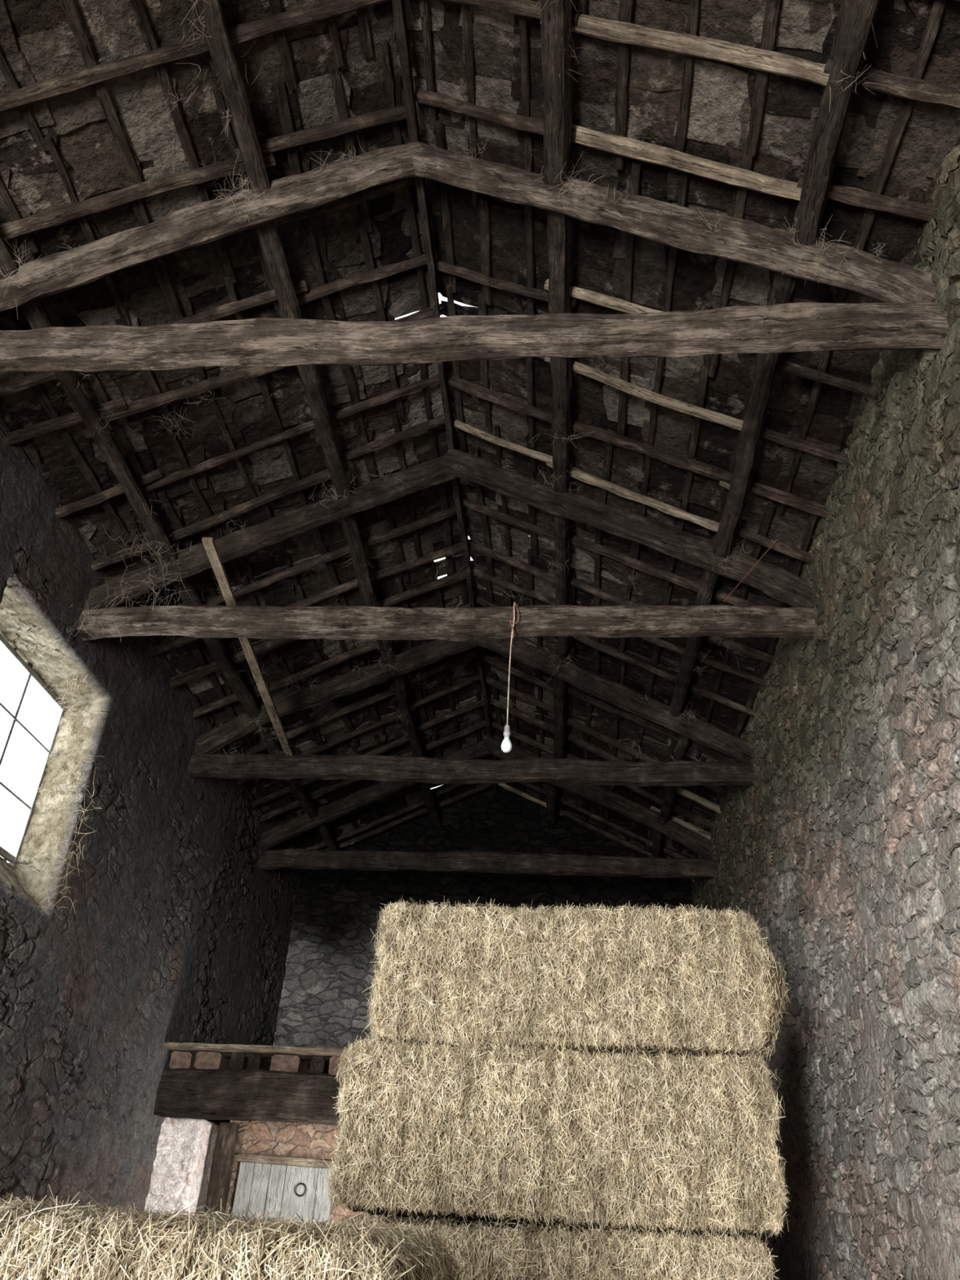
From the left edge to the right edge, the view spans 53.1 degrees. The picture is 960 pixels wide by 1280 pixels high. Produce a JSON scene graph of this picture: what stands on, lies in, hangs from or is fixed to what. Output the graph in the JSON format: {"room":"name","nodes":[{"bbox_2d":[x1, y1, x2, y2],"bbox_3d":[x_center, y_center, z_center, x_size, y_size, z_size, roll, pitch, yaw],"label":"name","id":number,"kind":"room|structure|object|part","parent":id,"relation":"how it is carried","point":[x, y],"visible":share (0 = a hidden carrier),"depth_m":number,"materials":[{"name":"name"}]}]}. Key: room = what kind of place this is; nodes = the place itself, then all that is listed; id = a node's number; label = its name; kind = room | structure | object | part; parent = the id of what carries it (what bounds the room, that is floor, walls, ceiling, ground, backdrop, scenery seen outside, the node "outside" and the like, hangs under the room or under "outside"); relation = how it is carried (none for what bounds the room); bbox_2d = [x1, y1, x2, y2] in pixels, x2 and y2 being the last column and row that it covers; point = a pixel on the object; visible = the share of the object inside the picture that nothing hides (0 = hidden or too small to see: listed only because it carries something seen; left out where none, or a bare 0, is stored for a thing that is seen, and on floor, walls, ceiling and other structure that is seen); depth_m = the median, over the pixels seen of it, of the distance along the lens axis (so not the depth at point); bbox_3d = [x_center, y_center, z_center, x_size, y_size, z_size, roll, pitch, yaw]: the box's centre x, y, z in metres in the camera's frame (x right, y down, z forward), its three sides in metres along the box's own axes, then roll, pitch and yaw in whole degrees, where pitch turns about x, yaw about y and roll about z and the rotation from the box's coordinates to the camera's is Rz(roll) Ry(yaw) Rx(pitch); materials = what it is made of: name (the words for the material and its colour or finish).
{"room":"farm building","nodes":[
{"label":"farm building","id":0,"kind":"room"},
{"bbox_2d":[0,424,300,1213],"bbox_3d":[-3.765,1.465,5.776,0.500,6.750,17.800,0,-32,5],"label":"wall","id":1,"kind":"structure","parent":0,"point":[176,933],"depth_m":8.53,"materials":[{"name":"stone"}]},
{"bbox_2d":[0,633,66,867],"bbox_3d":[-3.855,0.709,7.490,0.053,1.570,1.960,0,-32,5],"label":"window","id":2,"kind":"structure","parent":1,"relation":"in","point":[11,859],"depth_m":8.05,"materials":[{"name":"paint"}]},
{"bbox_2d":[31,671,102,920],"bbox_3d":[-3.472,1.210,7.868,0.839,2.108,0.480,25,-38,-30],"label":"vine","id":3,"kind":"object","parent":1,"relation":"attached to","point":[70,695],"visible":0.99,"depth_m":7.93,"materials":[{"name":"plant"}]},
{"bbox_2d":[76,448,817,641],"bbox_3d":[-0.285,-0.859,8.295,6.341,2.019,0.243,0,-32,5],"label":"roof truss","id":4,"kind":"object","parent":1,"relation":"attached to","point":[260,622],"visible":0.92,"depth_m":7.89,"materials":[{"name":"brown wood"}]},
{"bbox_2d":[501,601,519,752],"bbox_3d":[0.240,0.289,7.462,0.107,1.346,0.201,0,-32,5],"label":"hanging light bulb","id":5,"kind":"object","parent":4,"relation":"hanging from","point":[506,745],"visible":0.99,"depth_m":7.18,"materials":[{"name":"glass"}]},
{"bbox_3d":[0.196,0.771,7.088,0.082,0.128,0.082,0,-32,5],"label":"glass","id":6,"kind":"part","parent":5,"relation":"part of","materials":[{"name":"white glass"}]},
{"bbox_3d":[0.248,0.203,7.522,0.040,1.138,0.192,0,-32,5],"label":"cord","id":7,"kind":"part","parent":5,"relation":"part of","materials":[{"name":"white plastic"}]},
{"bbox_2d":[187,637,755,786],"bbox_3d":[-0.106,0.673,10.697,6.331,1.985,0.222,0,-32,5],"label":"roof truss","id":8,"kind":"object","parent":1,"relation":"attached to","point":[203,762],"visible":0.9,"depth_m":10.32,"materials":[{"name":"brown wood"}]},
{"bbox_2d":[201,537,293,755],"bbox_3d":[-2.074,0.280,8.938,0.091,0.089,3.838,2,-32,2],"label":"plank","id":9,"kind":"object","parent":8,"relation":"on","point":[209,544],"visible":0.84,"depth_m":8.68,"materials":[{"name":"brown wood"}]},
{"bbox_2d":[0,141,949,373],"bbox_3d":[-0.483,-2.415,5.851,6.335,2.020,0.210,0,-32,5],"label":"roof truss","id":10,"kind":"object","parent":1,"relation":"attached to","point":[909,317],"visible":0.95,"depth_m":5.40,"materials":[{"name":"brown wood"}]},
{"bbox_2d":[0,233,338,850],"bbox_3d":[-2.748,-1.268,7.440,0.244,0.254,17.682,0,-32,5],"label":"purlin","id":11,"kind":"object","parent":10,"relation":"on","point":[33,311],"visible":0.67,"depth_m":7.70,"materials":[{"name":"brown wood"}]},
{"bbox_2d":[195,0,441,826],"bbox_3d":[-1.281,-1.872,7.710,0.258,0.233,17.682,0,-32,5],"label":"purlin","id":12,"kind":"object","parent":10,"relation":"on","point":[223,57],"visible":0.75,"depth_m":6.70,"materials":[{"name":"brown wood"}]},
{"bbox_2d":[0,0,959,857],"bbox_3d":[-0.308,-1.361,8.098,6.448,1.691,16.070,0,-32,5],"label":"rafters","id":13,"kind":"object","parent":12,"relation":"on","point":[774,62],"visible":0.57,"depth_m":7.24,"materials":[{"name":"brown wood"}]},
{"bbox_2d":[0,0,897,796],"bbox_3d":[-0.430,-0.656,8.448,5.980,2.192,9.342,0,-32,5],"label":"cobwebs","id":14,"kind":"object","parent":13,"relation":"attached to","point":[856,77],"visible":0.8,"depth_m":7.73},
{"bbox_2d":[0,0,959,880],"bbox_3d":[-0.342,-1.793,7.587,6.252,1.571,17.923,0,-32,5],"label":"batten","id":15,"kind":"object","parent":13,"relation":"on","point":[772,10],"visible":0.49,"depth_m":6.85,"materials":[{"name":"brown wood"}]},
{"bbox_2d":[723,539,777,601],"bbox_3d":[2.161,-0.534,7.664,0.470,0.512,0.089,-9,-34,18],"label":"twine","id":16,"kind":"object","parent":13,"relation":"hanging from","point":[776,540],"visible":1,"depth_m":7.67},
{"bbox_2d":[391,0,498,796],"bbox_3d":[-0.319,-2.321,7.922,0.098,0.164,17.800,0,-32,5],"label":"ridge beam","id":17,"kind":"structure","parent":10,"relation":"on","point":[398,10],"depth_m":7.12,"materials":[{"name":"brown wood"}]},
{"bbox_2d":[541,0,572,826],"bbox_3d":[0.616,-1.858,7.555,0.308,0.237,17.682,0,-32,5],"label":"purlin","id":18,"kind":"object","parent":10,"relation":"on","point":[556,20],"visible":0.77,"depth_m":6.48,"materials":[{"name":"brown wood"}]},
{"bbox_2d":[257,736,715,878],"bbox_3d":[0.076,2.222,13.131,6.342,2.005,0.218,0,-32,5],"label":"roof truss","id":19,"kind":"object","parent":1,"relation":"attached to","point":[476,861],"visible":0.8,"depth_m":12.71,"materials":[{"name":"brown wood"}]},
{"bbox_3d":[-0.673,-3.952,3.425,6.337,2.005,0.226,0,-32,5],"label":"roof truss","id":20,"kind":"object","parent":1,"relation":"attached to","visible":0},
{"bbox_2d":[651,0,880,857],"bbox_3d":[1.931,-1.268,7.076,0.314,0.278,17.681,0,-32,5],"label":"purlin","id":21,"kind":"object","parent":20,"relation":"on","point":[856,28],"visible":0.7,"depth_m":5.71,"materials":[{"name":"brown wood"}]},
{"bbox_2d":[225,1120,465,1227],"bbox_3d":[-1.453,6.142,9.687,2.600,3.250,0.001,0,-32,5],"label":"wall partition","id":22,"kind":"structure","parent":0,"point":[291,1140],"depth_m":10.23,"materials":[{"name":"red stone"}]},
{"bbox_2d":[233,1153,334,1196],"bbox_3d":[-2.003,5.570,10.001,1.352,0.366,0.117,0,-32,5],"label":"door","id":23,"kind":"structure","parent":22,"relation":"in","point":[277,1160],"depth_m":10.03,"materials":[{"name":"brown wood"}]},
{"bbox_2d":[231,1161,333,1226],"bbox_3d":[-2.081,6.495,9.486,1.027,2.340,0.046,0,-32,5],"label":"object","id":24,"kind":"structure","parent":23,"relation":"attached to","point":[252,1182],"depth_m":9.96,"materials":[{"name":"grey wood"}]},
{"bbox_3d":[-1.852,5.682,9.940,0.126,0.126,0.016,0,-32,5],"label":"ring handle","id":25,"kind":"part","parent":23,"relation":"part of","materials":[{"name":"metal"}]},
{"bbox_2d":[262,785,695,1228],"bbox_3d":[0.084,5.684,13.365,6.030,8.098,0.001,0,-32,5],"label":"wall","id":26,"kind":"structure","parent":0,"point":[322,1003],"depth_m":14.54,"materials":[{"name":"stone"}]},
{"bbox_2d":[0,0,959,881],"bbox_3d":[-0.355,-1.733,7.407,8.137,2.045,18.745,0,-32,5],"label":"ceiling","id":27,"kind":"structure","parent":0,"point":[38,43],"depth_m":6.81,"materials":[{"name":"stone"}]},
{"bbox_2d":[400,0,496,759],"bbox_3d":[-0.303,-2.556,8.070,0.480,0.170,18.400,0,-32,5],"label":"ridge tiles","id":28,"kind":"structure","parent":27,"relation":"attached to","point":[414,73],"depth_m":8.99,"materials":[{"name":"stone"}]},
{"bbox_2d":[691,124,959,1279],"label":"wall","id":29,"kind":"structure","parent":0,"point":[843,843],"depth_m":6.11,"materials":[{"name":"stone"}]},
{"label":"floor","id":30,"kind":"structure","parent":0,"visible":0},
{"bbox_2d":[144,1042,349,1217],"bbox_3d":[-1.760,6.604,10.521,3.035,3.333,4.255,0,-32,5],"label":"door frame","id":31,"kind":"structure","parent":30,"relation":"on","point":[194,1158],"depth_m":9.60,"materials":[{"name":"brown wood"}]},
{"bbox_3d":[-2.668,6.166,9.297,0.180,2.680,0.212,0,-32,5],"label":"door post","id":32,"kind":"part","parent":31,"relation":"part of","materials":[{"name":"brown wood"}]},
{"bbox_3d":[-1.795,4.184,9.767,2.910,0.057,0.358,0,-32,5],"label":"plate","id":33,"kind":"part","parent":31,"relation":"part of","materials":[{"name":"brown wood"}]},
{"bbox_3d":[0.362,4.743,5.130,2.740,1.037,1.369,0,-32,5],"label":"bale","id":34,"kind":"object","parent":30,"relation":"on","visible":0},
{"bbox_2d":[333,1206,779,1279],"bbox_3d":[0.397,3.948,5.619,2.759,1.056,1.406,0,-32,5],"label":"bale","id":35,"kind":"object","parent":34,"relation":"on","point":[555,1252],"visible":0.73,"depth_m":5.30},
{"bbox_2d":[320,1034,790,1242],"bbox_3d":[0.470,3.135,6.095,2.722,1.108,1.373,0,-32,5],"label":"bale","id":36,"kind":"object","parent":35,"relation":"on","point":[500,1133],"visible":1,"depth_m":5.58},
{"bbox_2d":[360,896,792,1061],"bbox_3d":[0.651,2.402,6.594,2.802,1.070,1.382,0,-32,5],"label":"bale","id":37,"kind":"object","parent":36,"relation":"on","point":[598,980],"visible":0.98,"depth_m":6.07},
{"bbox_3d":[0.496,5.451,6.219,2.656,0.998,1.316,0,-32,5],"label":"bale","id":38,"kind":"object","parent":30,"relation":"on","visible":0},
{"bbox_3d":[0.543,4.690,6.696,2.553,0.949,1.294,0,-32,5],"label":"bale","id":39,"kind":"object","parent":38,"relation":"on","visible":0},
{"bbox_2d":[378,1214,749,1237],"bbox_3d":[0.594,3.902,7.193,2.621,1.034,1.299,0,-32,5],"label":"bale","id":40,"kind":"object","parent":39,"relation":"on","point":[460,1220],"visible":0.03,"depth_m":6.62},
{"bbox_3d":[-1.391,3.017,2.479,2.538,0.939,1.342,0,-32,5],"label":"bale","id":41,"kind":"object","parent":30,"relation":"on","visible":0},
{"bbox_2d":[0,1184,466,1279],"bbox_3d":[-1.371,2.253,2.958,2.643,1.006,1.403,-2,-33,8],"label":"bale","id":42,"kind":"object","parent":41,"relation":"on","point":[37,1242],"visible":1,"depth_m":2.62}
]}

